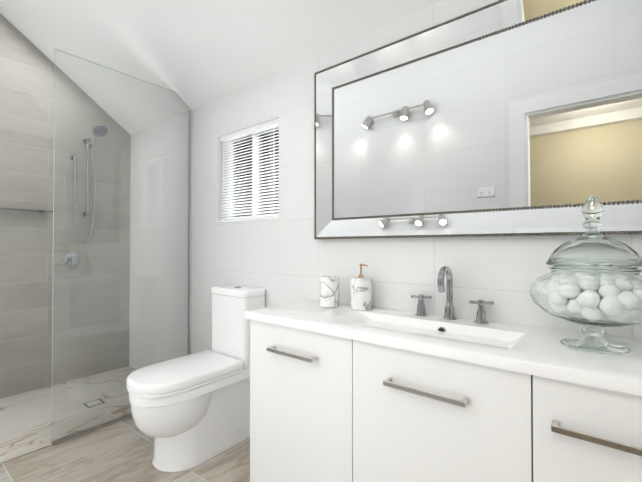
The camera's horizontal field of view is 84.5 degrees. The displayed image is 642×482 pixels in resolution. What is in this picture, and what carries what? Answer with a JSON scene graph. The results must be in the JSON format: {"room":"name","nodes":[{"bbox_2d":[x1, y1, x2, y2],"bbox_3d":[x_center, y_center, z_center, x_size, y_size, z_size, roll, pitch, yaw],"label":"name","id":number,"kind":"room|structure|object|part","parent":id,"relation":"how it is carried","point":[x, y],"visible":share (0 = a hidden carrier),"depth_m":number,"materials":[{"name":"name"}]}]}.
{"room":"bathroom","nodes":[
{"label":"bathroom","id":0,"kind":"room"},
{"bbox_2d":[0,13,130,398],"bbox_3d":[-2.433,-0.666,2.866,0.100,3.750,1.660,-1,-1,38],"label":"wall","id":1,"kind":"structure","parent":0,"point":[28,170],"depth_m":2.98,"materials":[{"name":"grey tile"}]},
{"bbox_2d":[0,208,52,213],"bbox_3d":[-2.451,-0.250,2.648,0.134,0.036,0.705,-1,-1,38],"label":"glass shelf","id":2,"kind":"object","parent":1,"relation":"attached to","point":[28,210],"visible":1,"depth_m":2.76,"materials":[{"name":"clear glass"}]},
{"bbox_2d":[63,252,78,268],"bbox_3d":[-2.148,0.161,3.064,0.087,0.140,0.116,-1,-1,38],"label":"shower mixer","id":3,"kind":"object","parent":1,"relation":"attached to","point":[71,254],"depth_m":3.06,"materials":[{"name":"silver metal"}]},
{"bbox_2d":[69,124,108,243],"bbox_3d":[-2.035,-0.505,3.114,0.300,1.039,0.142,0,-1,12],"label":"shower rail","id":4,"kind":"object","parent":1,"relation":"attached to","point":[98,133],"depth_m":3.13,"materials":[{"name":"silver metal"}]},
{"bbox_2d":[0,366,249,481],"bbox_3d":[-0.724,1.245,1.580,4.350,0.100,1.800,-1,-1,38],"label":"floor","id":5,"kind":"structure","parent":0,"point":[121,451],"depth_m":2.09,"materials":[{"name":"tile"}]},
{"bbox_2d":[0,445,48,463],"bbox_3d":[-1.798,1.196,1.827,0.012,0.003,0.648,-1,-1,38],"label":"trim strip","id":6,"kind":"object","parent":5,"relation":"on","point":[24,454],"visible":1,"depth_m":1.99,"materials":[{"name":"silver metal"}]},
{"bbox_2d":[83,399,104,407],"bbox_3d":[-1.696,1.205,2.643,0.112,0.002,0.112,-1,-1,38],"label":"floor drain","id":7,"kind":"object","parent":5,"relation":"in","point":[92,403],"depth_m":2.64,"materials":[{"name":"silver metal"}]},
{"bbox_2d":[51,49,191,445],"bbox_3d":[-1.313,0.027,2.453,0.018,2.354,0.897,-1,-1,38],"label":"screen","id":8,"kind":"object","parent":5,"relation":"on","point":[104,424],"visible":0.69,"depth_m":2.40,"materials":[{"name":"clear glass"}]},
{"bbox_2d":[126,285,264,472],"bbox_3d":[-0.718,0.743,2.068,0.378,0.915,0.750,-1,-1,38],"label":"toilet","id":9,"kind":"object","parent":5,"relation":"on","point":[190,411],"visible":0.98,"depth_m":1.96,"materials":[{"name":"white ceramic"}]},
{"bbox_3d":[-0.771,0.736,2.002,0.378,0.064,0.581,-1,-1,38],"label":"seat","id":10,"kind":"part","parent":9,"relation":"part of","materials":[{"name":"white plastic"}]},
{"bbox_2d":[245,266,641,481],"bbox_3d":[0.470,0.644,1.292,1.752,1.096,0.492,-1,-1,38],"label":"bathroom vanity","id":11,"kind":"object","parent":5,"relation":"on","point":[342,392],"visible":1,"depth_m":1.17,"materials":[{"name":"white wood"}]},
{"bbox_2d":[320,276,338,307],"bbox_3d":[0.044,0.251,1.799,0.100,0.150,0.100,-1,-1,38],"label":"tumbler","id":12,"kind":"object","parent":11,"relation":"on","point":[329,291],"visible":0.98,"depth_m":1.75,"materials":[{"name":"stone"}]},
{"bbox_2d":[350,263,371,309],"bbox_3d":[0.196,0.215,1.726,0.104,0.220,0.104,-1,-1,38],"label":"soap dispenser","id":13,"kind":"object","parent":11,"relation":"on","point":[360,291],"visible":0.98,"depth_m":1.68,"materials":[{"name":"stone"}]},
{"bbox_2d":[411,266,493,323],"bbox_3d":[0.520,0.210,1.462,0.337,0.225,0.161,-1,-1,38],"label":"tap","id":14,"kind":"object","parent":11,"relation":"on","point":[420,316],"depth_m":1.47,"materials":[{"name":"silver metal"}]},
{"bbox_2d":[529,196,641,354],"bbox_3d":[0.831,0.088,1.080,0.340,0.460,0.340,-1,-1,38],"label":"apothecary jar","id":15,"kind":"object","parent":11,"relation":"on","point":[591,281],"visible":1,"depth_m":1.00,"materials":[{"name":"clear glass"}]},
{"bbox_3d":[0.831,-0.030,1.082,0.246,0.224,0.246,-1,-1,38],"label":"lid","id":16,"kind":"part","parent":15,"relation":"part of","materials":[{"name":"clear glass"}]},
{"bbox_2d":[0,0,441,133],"bbox_3d":[-0.724,-1.690,1.612,4.350,1.434,1.800,-1,-1,38],"label":"ceiling","id":17,"kind":"structure","parent":0,"point":[193,53],"depth_m":2.35,"materials":[{"name":"white paint"}]},
{"bbox_2d":[129,0,641,369],"bbox_3d":[-0.209,-0.173,2.246,4.350,2.750,0.140,-1,-1,38],"label":"wall","id":18,"kind":"structure","parent":0,"point":[285,257],"depth_m":2.17,"materials":[{"name":"white tile"}]},
{"bbox_2d":[225,125,278,219],"bbox_3d":[-0.456,-0.463,2.481,0.643,0.634,0.040,-1,-1,38],"label":"window","id":19,"kind":"structure","parent":18,"relation":"in","point":[252,170],"depth_m":2.48,"materials":[{"name":"glass"}]},
{"bbox_2d":[220,119,278,221],"bbox_3d":[-0.495,-0.464,2.431,0.628,0.629,0.035,-1,-1,38],"label":"window blind","id":20,"kind":"object","parent":19,"relation":"attached to","point":[273,124],"visible":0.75,"depth_m":2.42,"materials":[{"name":"white plastic"}]},
{"bbox_2d":[314,0,641,238],"bbox_3d":[0.551,-0.483,1.524,1.474,0.928,0.050,-1,-1,38],"label":"mirror","id":21,"kind":"object","parent":18,"relation":"attached to","point":[506,118],"visible":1,"depth_m":1.43,"materials":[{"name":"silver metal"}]}
]}

